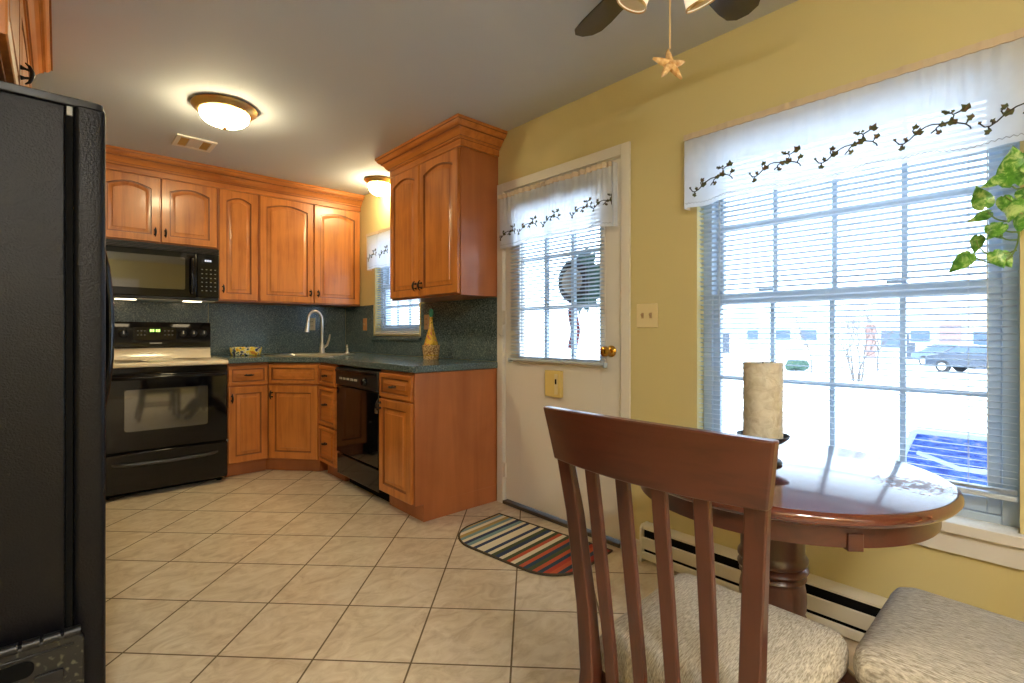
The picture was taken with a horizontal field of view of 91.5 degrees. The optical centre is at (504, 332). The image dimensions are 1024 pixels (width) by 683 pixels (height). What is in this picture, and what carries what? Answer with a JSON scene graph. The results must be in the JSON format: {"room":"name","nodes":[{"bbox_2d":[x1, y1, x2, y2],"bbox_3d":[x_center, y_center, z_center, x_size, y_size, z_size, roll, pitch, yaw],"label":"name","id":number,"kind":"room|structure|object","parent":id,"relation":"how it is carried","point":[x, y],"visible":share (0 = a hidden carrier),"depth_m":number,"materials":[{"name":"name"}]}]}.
{"room":"kitchen","nodes":[
{"label":"kitchen","id":0,"kind":"room"},
{"bbox_2d":[110,169,343,362],"bbox_3d":[-2.746,-0.100,4.188,3.190,2.440,0.150,0,0,-42],"label":"wall","id":1,"kind":"structure","parent":0,"point":[110,169],"depth_m":4.62,"materials":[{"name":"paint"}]},
{"bbox_2d":[114,300,207,322],"bbox_3d":[-2.856,-0.065,3.984,0.854,0.510,0.006,0,0,-42],"label":"backsplash","id":2,"kind":"structure","parent":1,"relation":"attached to","point":[124,311],"depth_m":4.04,"materials":[{"name":"green laminate"}]},
{"bbox_2d":[106,169,216,248],"bbox_3d":[-2.694,-0.921,3.876,0.762,0.502,0.382,0,0,-42],"label":"upper cabinet","id":3,"kind":"object","parent":1,"relation":"attached to","point":[139,208],"visible":0.91,"depth_m":3.77,"materials":[{"name":"brown wood"}]},
{"bbox_2d":[106,238,218,302],"bbox_3d":[-2.670,-0.455,3.847,0.758,0.422,0.453,0,0,-42],"label":"microwave","id":4,"kind":"object","parent":3,"relation":"attached to","point":[140,271],"visible":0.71,"depth_m":3.72,"materials":[{"name":"black plastic"}]},
{"bbox_2d":[211,188,257,303],"bbox_3d":[-2.295,-0.715,4.234,0.304,0.914,0.382,0,0,-42],"label":"upper cabinet","id":5,"kind":"object","parent":1,"relation":"attached to","point":[237,212],"visible":0.91,"depth_m":4.11,"materials":[{"name":"brown wood"}]},
{"bbox_2d":[208,303,345,354],"bbox_3d":[-2.079,-0.032,4.679,1.224,0.448,0.006,0,0,-42],"label":"backsplash","id":6,"kind":"structure","parent":1,"relation":"attached to","point":[275,329],"depth_m":4.62,"materials":[{"name":"green laminate"}]},
{"bbox_2d":[309,318,314,329],"bbox_3d":[-1.876,-0.085,4.848,0.075,0.118,0.010,0,0,-42],"label":"outlet cover","id":7,"kind":"object","parent":6,"relation":"attached to","point":[312,320],"visible":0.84,"depth_m":4.85,"materials":[{"name":"beige plastic"}]},
{"bbox_2d":[251,195,359,307],"bbox_3d":[-1.837,-0.715,4.643,0.918,0.914,0.382,0,0,-42],"label":"upper cabinet","id":8,"kind":"object","parent":1,"relation":"attached to","point":[309,254],"visible":1,"depth_m":4.50,"materials":[{"name":"brown wood"}]},
{"bbox_2d":[106,144,364,211],"bbox_3d":[-2.445,-1.246,3.857,2.878,0.146,0.092,0,0,-42],"label":"crown molding","id":9,"kind":"structure","parent":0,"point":[117,158],"depth_m":4.02,"materials":[{"name":"brown wood"}]},
{"bbox_2d":[32,0,797,194],"bbox_3d":[-0.270,-1.380,1.420,3.190,0.120,7.577,0,0,-42],"label":"ceiling","id":10,"kind":"structure","parent":0,"point":[333,87],"depth_m":2.46,"materials":[{"name":"grey paint"}]},
{"bbox_2d":[23,0,52,74],"bbox_3d":[-1.922,-1.246,1.615,0.669,0.146,1.716,0,0,-42],"label":"crown molding","id":11,"kind":"structure","parent":10,"relation":"attached to","point":[37,13],"depth_m":2.10,"materials":[{"name":"brown wood"}]},
{"bbox_2d":[171,133,217,152],"bbox_3d":[-2.153,-1.314,3.461,0.236,0.011,0.236,0,0,-42],"label":"ceiling vent","id":12,"kind":"object","parent":10,"relation":"in","point":[180,140],"visible":1,"depth_m":3.45,"materials":[{"name":"beige metal"}]},
{"bbox_2d":[190,94,257,129],"bbox_3d":[-1.634,-1.252,2.915,0.344,0.135,0.344,0,0,-42],"label":"ceiling lamp","id":13,"kind":"object","parent":10,"relation":"attached to","point":[224,112],"visible":1,"depth_m":2.83,"materials":[{"name":"white glass"}]},
{"bbox_2d":[364,176,389,197],"bbox_3d":[-1.081,-1.240,4.306,0.248,0.159,0.248,0,0,-42],"label":"ceiling lamp","id":14,"kind":"object","parent":10,"relation":"attached to","point":[379,186],"visible":0.92,"depth_m":4.23,"materials":[{"name":"white glass"}]},
{"bbox_2d":[575,0,759,79],"bbox_3d":[0.547,-1.041,1.546,0.967,0.557,0.998,0,0,-42],"label":"ceiling fan","id":15,"kind":"object","parent":10,"relation":"hanging from","point":[605,12],"visible":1,"depth_m":1.80,"materials":[{"name":"black wood"}]},
{"bbox_2d":[949,145,1023,272],"bbox_3d":[1.476,-0.750,1.380,0.208,1.139,0.367,0,0,-42],"label":"hanging plant","id":16,"kind":"object","parent":10,"relation":"hanging from","point":[1010,171],"visible":1,"depth_m":1.41,"materials":[{"name":"green plant"}]},
{"bbox_2d":[106,470,858,682],"bbox_3d":[-0.270,1.180,1.420,3.190,0.120,7.577,0,0,-42],"label":"floor","id":17,"kind":"structure","parent":0,"point":[266,576],"depth_m":2.13,"materials":[{"name":"beige tile"}]},
{"bbox_2d":[0,624,83,682],"bbox_3d":[-1.213,0.941,1.218,0.285,0.357,0.041,0,0,-42],"label":"step stool","id":18,"kind":"object","parent":17,"relation":"on","point":[58,657],"visible":1,"depth_m":1.25,"materials":[{"name":"black plastic"}]},
{"bbox_2d":[0,81,114,682],"bbox_3d":[-1.672,0.245,1.474,0.813,1.749,0.906,0,0,-42],"label":"refrigerator","id":19,"kind":"object","parent":17,"relation":"on","point":[57,321],"visible":0.95,"depth_m":1.31,"materials":[{"name":"black metal"}]},
{"bbox_2d":[106,322,227,499],"bbox_3d":[-2.563,0.517,3.725,0.764,1.205,0.723,0,0,-42],"label":"stove","id":20,"kind":"object","parent":17,"relation":"on","point":[166,406],"visible":0.83,"depth_m":3.55,"materials":[{"name":"black metal"}]},
{"bbox_2d":[113,347,227,367],"bbox_3d":[-2.577,0.178,3.741,0.764,0.116,0.642,0,0,-42],"label":"cooktop","id":21,"kind":"object","parent":20,"relation":"in","point":[124,357],"depth_m":3.83,"materials":[{"name":"beige"}]},
{"bbox_2d":[224,362,267,476],"bbox_3d":[-2.201,0.679,4.127,0.298,0.882,0.664,0,0,-42],"label":"base cabinet","id":22,"kind":"object","parent":17,"relation":"on","point":[247,383],"visible":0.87,"depth_m":3.91,"materials":[{"name":"brown wood"}]},
{"bbox_2d":[266,363,327,470],"bbox_3d":[-1.656,0.681,4.421,0.934,0.878,0.948,0,0,-42],"label":"base cabinet","id":23,"kind":"object","parent":17,"relation":"on","point":[293,423],"visible":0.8,"depth_m":3.98,"materials":[{"name":"brown wood"}]},
{"bbox_2d":[211,352,497,372],"bbox_3d":[-1.285,0.213,3.794,1.219,0.041,2.368,0,0,-42],"label":"countertop","id":24,"kind":"structure","parent":23,"relation":"on","point":[410,364],"depth_m":3.48,"materials":[{"name":"green laminate"}]},
{"bbox_2d":[229,347,261,355],"bbox_3d":[-2.215,0.158,4.271,0.254,0.070,0.254,0,0,-42],"label":"bowl","id":25,"kind":"object","parent":24,"relation":"on","point":[234,351],"visible":1,"depth_m":4.17,"materials":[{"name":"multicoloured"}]},
{"bbox_2d":[264,353,354,362],"bbox_3d":[-1.654,0.273,4.281,0.620,0.179,0.480,0,0,6],"label":"sink","id":26,"kind":"object","parent":24,"relation":"in","point":[286,354],"visible":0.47,"depth_m":4.12,"materials":[{"name":"silver metal"}]},
{"bbox_2d":[304,310,330,352],"bbox_3d":[-1.665,-0.011,4.438,0.218,0.387,0.084,0,0,-25],"label":"faucet","id":27,"kind":"object","parent":24,"relation":"on","point":[307,327],"visible":1,"depth_m":4.45,"materials":[{"name":"silver metal"}]},
{"bbox_2d":[422,309,439,359],"bbox_3d":[-0.537,0.007,3.645,0.132,0.370,0.132,0,0,-42],"label":"oil bottle","id":28,"kind":"object","parent":24,"relation":"on","point":[430,348],"visible":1,"depth_m":3.61,"materials":[{"name":"yellow glass"}]},
{"bbox_2d":[422,345,439,359],"bbox_3d":[-0.537,0.141,3.645,0.132,0.103,0.132,0,0,-42],"label":"basket","id":29,"kind":"object","parent":28,"relation":"on","point":[430,352],"depth_m":3.59,"materials":[{"name":"wicker"}]},
{"bbox_2d":[318,363,349,480],"bbox_3d":[-1.139,0.679,4.029,0.688,0.882,0.325,0,0,-42],"label":"base cabinet","id":30,"kind":"object","parent":17,"relation":"on","point":[327,390],"visible":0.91,"depth_m":3.81,"materials":[{"name":"brown wood"}]},
{"bbox_2d":[335,365,389,501],"bbox_3d":[-0.808,0.682,3.653,0.656,0.875,0.653,0,0,-42],"label":"dishwasher","id":31,"kind":"object","parent":17,"relation":"on","point":[358,389],"visible":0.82,"depth_m":3.44,"materials":[{"name":"black plastic"}]},
{"bbox_2d":[375,368,496,521],"bbox_3d":[-0.444,0.679,3.252,0.688,0.882,0.410,0,0,-42],"label":"base cabinet","id":32,"kind":"object","parent":17,"relation":"on","point":[438,430],"visible":0.98,"depth_m":3.08,"materials":[{"name":"brown wood"}]},
{"bbox_2d":[458,513,612,575],"bbox_3d":[0.108,1.114,2.639,0.792,0.011,0.465,0,0,42],"label":"door mat","id":33,"kind":"object","parent":17,"relation":"on","point":[520,544],"visible":0.83,"depth_m":2.61,"materials":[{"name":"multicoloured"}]},
{"bbox_2d":[544,406,848,682],"bbox_3d":[0.406,0.634,1.020,0.533,0.972,0.445,0,0,-42],"label":"dining chair","id":34,"kind":"object","parent":17,"relation":"on","point":[691,628],"visible":1,"depth_m":0.90,"materials":[{"name":"wood"}]},
{"bbox_2d":[641,440,964,682],"bbox_3d":[0.755,0.745,1.406,0.800,0.750,0.800,0,0,-42],"label":"round table","id":35,"kind":"object","parent":17,"relation":"on","point":[850,500],"visible":0.39,"depth_m":1.16,"materials":[{"name":"brown wood"}]},
{"bbox_2d":[736,430,790,465],"bbox_3d":[0.738,0.330,1.425,0.139,0.080,0.139,0,0,-42],"label":"candle holder","id":36,"kind":"object","parent":35,"relation":"on","point":[786,437],"visible":0.13,"depth_m":1.39,"materials":[{"name":"black metal"}]},
{"bbox_2d":[743,360,783,438],"bbox_3d":[0.738,0.190,1.425,0.103,0.226,0.103,0,0,-42],"label":"candle","id":37,"kind":"object","parent":36,"relation":"on","point":[763,386],"visible":0.98,"depth_m":1.38,"materials":[{"name":"wax"}]},
{"bbox_2d":[853,587,1023,682],"bbox_3d":[1.008,0.623,0.922,0.445,0.993,0.533,0,0,-42],"label":"dining chair","id":38,"kind":"object","parent":17,"relation":"on","point":[918,635],"visible":1,"depth_m":0.97,"materials":[{"name":"beige fabric"}]},
{"bbox_2d":[349,0,1023,621],"bbox_3d":[0.863,-0.100,2.433,0.150,2.440,7.277,0,0,-42],"label":"wall","id":39,"kind":"structure","parent":0,"point":[799,49],"depth_m":2.30,"materials":[{"name":"yellow paint"}]},
{"bbox_2d":[366,227,389,270],"bbox_3d":[-0.983,-0.741,4.327,0.068,0.342,0.854,0,0,-42],"label":"valance","id":40,"kind":"object","parent":39,"relation":"attached to","point":[378,242],"visible":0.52,"depth_m":4.46,"materials":[{"name":"beige fabric"}]},
{"bbox_2d":[370,266,420,340],"bbox_3d":[-0.904,-0.407,4.384,0.178,0.943,0.840,0,0,-42],"label":"window","id":41,"kind":"structure","parent":39,"relation":"in","point":[387,310],"depth_m":4.50,"materials":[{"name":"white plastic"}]},
{"bbox_2d":[376,267,418,332],"bbox_3d":[-0.937,-0.439,4.354,0.028,0.873,0.752,0,0,-42],"label":"window blind","id":42,"kind":"object","parent":41,"relation":"attached to","point":[414,306],"visible":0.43,"depth_m":4.45,"materials":[{"name":"grey plastic"}]},
{"bbox_2d":[346,297,496,361],"bbox_3d":[-0.831,-0.034,4.208,0.006,0.452,2.357,0,0,-42],"label":"backsplash","id":43,"kind":"structure","parent":39,"relation":"attached to","point":[464,329],"depth_m":3.74,"materials":[{"name":"green laminate"}]},
{"bbox_2d":[363,318,366,330],"bbox_3d":[-1.337,-0.080,4.753,0.021,0.118,0.075,0,0,-42],"label":"outlet cover","id":44,"kind":"object","parent":43,"relation":"attached to","point":[364,319],"visible":1,"depth_m":4.75,"materials":[{"name":"brown wood"}]},
{"bbox_2d":[424,315,429,329],"bbox_3d":[-0.617,-0.085,3.956,0.010,0.118,0.075,0,0,-42],"label":"outlet cover","id":45,"kind":"object","parent":43,"relation":"attached to","point":[426,317],"visible":0.84,"depth_m":3.96,"materials":[{"name":"brown plastic"}]},
{"bbox_2d":[390,146,497,302],"bbox_3d":[-0.468,-0.706,3.531,0.366,0.932,0.868,0,0,-42],"label":"upper cabinet","id":46,"kind":"object","parent":39,"relation":"attached to","point":[443,208],"visible":1,"depth_m":3.29,"materials":[{"name":"brown wood"}]},
{"bbox_2d":[375,113,506,177],"bbox_3d":[-0.481,-1.246,3.519,0.401,0.146,1.054,0,0,-42],"label":"crown molding","id":47,"kind":"structure","parent":46,"relation":"attached to","point":[458,130],"depth_m":3.25,"materials":[{"name":"brown wood"}]},
{"bbox_2d":[508,226,606,367],"bbox_3d":[0.283,-0.339,2.933,0.043,1.052,0.755,0,0,-42],"label":"window blind","id":48,"kind":"object","parent":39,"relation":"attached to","point":[526,358],"visible":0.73,"depth_m":2.91,"materials":[{"name":"grey plastic"}]},
{"bbox_2d":[497,141,630,547],"bbox_3d":[0.336,0.070,2.970,0.215,2.101,1.032,0,0,-42],"label":"door","id":49,"kind":"structure","parent":39,"relation":"in","point":[528,474],"depth_m":2.96,"materials":[{"name":"beige paint"}]},
{"bbox_2d":[545,370,562,397],"bbox_3d":[0.289,0.300,2.942,0.036,0.156,0.124,0,0,-42],"label":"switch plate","id":50,"kind":"object","parent":49,"relation":"attached to","point":[553,378],"visible":1,"depth_m":2.93,"materials":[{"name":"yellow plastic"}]},
{"bbox_2d":[499,161,616,248],"bbox_3d":[0.271,-0.717,2.916,0.080,0.346,0.889,0,0,-42],"label":"valance","id":51,"kind":"object","parent":49,"relation":"attached to","point":[578,202],"visible":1,"depth_m":2.83,"materials":[{"name":"beige fabric"}]},
{"bbox_2d":[558,248,599,347],"bbox_3d":[0.452,-0.348,2.950,0.139,0.877,0.361,0,0,-42],"label":"wreath","id":52,"kind":"object","parent":49,"relation":"hanging from","point":[583,261],"visible":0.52,"depth_m":2.91,"materials":[{"name":"grey"}]},
{"bbox_2d":[636,539,639,554],"bbox_3d":[0.674,1.083,2.522,0.012,0.075,0.071,0,0,-42],"label":"baseboard","id":53,"kind":"structure","parent":39,"relation":"attached to","point":[637,540],"depth_m":2.51,"materials":[{"name":"beige paint"}]},
{"bbox_2d":[637,303,657,327],"bbox_3d":[0.705,-0.086,2.480,0.021,0.120,0.118,0,0,-42],"label":"light switch","id":54,"kind":"object","parent":39,"relation":"attached to","point":[647,314],"visible":1,"depth_m":2.48,"materials":[{"name":"beige plastic"}]},
{"bbox_2d":[640,521,887,641],"bbox_3d":[1.556,1.029,1.494,0.066,0.182,2.612,0,0,-42],"label":"baseboard heater","id":55,"kind":"object","parent":39,"relation":"attached to","point":[847,610],"visible":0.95,"depth_m":1.89,"materials":[{"name":"beige metal"}]},
{"bbox_2d":[684,28,1023,210],"bbox_3d":[1.210,-0.730,1.877,0.066,0.340,1.129,0,0,-42],"label":"valance","id":56,"kind":"object","parent":39,"relation":"attached to","point":[969,99],"visible":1,"depth_m":1.75,"materials":[{"name":"beige fabric"}]},
{"bbox_2d":[704,141,1023,570],"bbox_3d":[1.271,-0.075,1.945,0.188,1.588,1.120,0,0,-42],"label":"window","id":57,"kind":"structure","parent":39,"relation":"in","point":[986,529],"depth_m":1.64,"materials":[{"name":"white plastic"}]},
{"bbox_2d":[699,144,1017,502],"bbox_3d":[1.239,-0.172,1.917,0.037,1.387,1.026,0,0,-42],"label":"window blind","id":58,"kind":"object","parent":57,"relation":"attached to","point":[964,489],"visible":0.7,"depth_m":1.80,"materials":[{"name":"grey plastic"}]},
{"label":"outside","id":59,"kind":"structure","parent":0,"visible":0},
{"bbox_2d":[525,339,986,459],"bbox_3d":[29.414,1.793,66.557,127.410,0.754,180.000,0,0,-42],"label":"ground","id":60,"kind":"structure","parent":59,"point":[539,350],"depth_m":14.30,"materials":[{"name":"white snow"}]},
{"bbox_2d":[723,307,821,354],"bbox_3d":[26.828,-0.280,55.891,14.200,5.000,9.000,0,0,28],"label":"house","id":61,"kind":"structure","parent":60,"relation":"on","point":[797,308],"depth_m":51.68,"materials":[{"name":"white"}]},
{"bbox_2d":[781,303,812,374],"bbox_3d":[14.773,0.182,25.585,1.466,4.022,1.441,0,0,-42],"label":"bare tree","id":62,"kind":"object","parent":60,"relation":"on","point":[807,346],"visible":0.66,"depth_m":25.53,"materials":[{"name":"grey plant"}]},
{"bbox_2d":[785,359,809,370],"bbox_3d":[16.688,1.840,28.466,1.107,0.740,1.124,0,0,-19],"label":"evergreen shrub","id":63,"kind":"object","parent":60,"relation":"on","point":[801,368],"visible":0.77,"depth_m":28.06,"materials":[{"name":"green plant"}]},
{"bbox_2d":[825,299,898,381],"bbox_3d":[15.742,0.366,21.972,3.743,3.677,2.292,0,0,-19],"label":"bare tree","id":64,"kind":"object","parent":60,"relation":"on","point":[848,324],"visible":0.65,"depth_m":22.05,"materials":[{"name":"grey plant"}]},
{"bbox_2d":[855,299,898,371],"bbox_3d":[20.300,-0.077,26.878,2.725,4.538,1.390,0,0,10],"label":"bare tree","id":65,"kind":"object","parent":60,"relation":"on","point":[871,299],"visible":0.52,"depth_m":27.14,"materials":[{"name":"brown plant"}]},
{"bbox_2d":[836,294,986,358],"bbox_3d":[36.666,-0.580,42.326,13.200,5.600,9.000,0,0,42],"label":"house","id":66,"kind":"structure","parent":60,"relation":"on","point":[982,296],"depth_m":40.41,"materials":[{"name":"white"}]},
{"bbox_2d":[911,344,978,368],"bbox_3d":[28.223,1.420,31.104,1.814,1.460,4.400,0,0,-12],"label":"car","id":67,"kind":"object","parent":60,"relation":"on","point":[927,349],"visible":0.19,"depth_m":31.72,"materials":[{"name":"blue paint"}]},
{"bbox_2d":[925,347,986,371],"bbox_3d":[24.924,1.420,25.977,1.814,1.460,4.400,0,0,-22],"label":"car","id":68,"kind":"object","parent":60,"relation":"on","point":[953,349],"visible":0.48,"depth_m":26.33,"materials":[{"name":"grey paint"}]},
{"bbox_3d":[1.180,1.385,3.739,2.055,0.150,6.400,0,0,-42],"label":"porch slab","id":69,"kind":"object","parent":60,"relation":"on","visible":0},
{"bbox_2d":[896,426,986,490],"bbox_3d":[2.438,0.882,2.550,0.837,0.856,0.812,0,0,-42],"label":"patio chair","id":70,"kind":"object","parent":69,"relation":"on","point":[910,454],"visible":0.24,"depth_m":2.39,"materials":[{"name":"blue fabric"}]},
{"bbox_3d":[-1.403,-0.100,0.406,0.150,2.440,7.277,0,0,-42],"label":"wall","id":71,"kind":"structure","parent":0,"visible":0},
{"bbox_2d":[0,0,34,87],"bbox_3d":[-1.938,-0.946,1.600,0.642,0.452,1.530,0,0,-42],"label":"upper cabinet","id":72,"kind":"object","parent":71,"relation":"attached to","point":[15,68],"visible":0.57,"depth_m":1.43,"materials":[{"name":"brown wood"}]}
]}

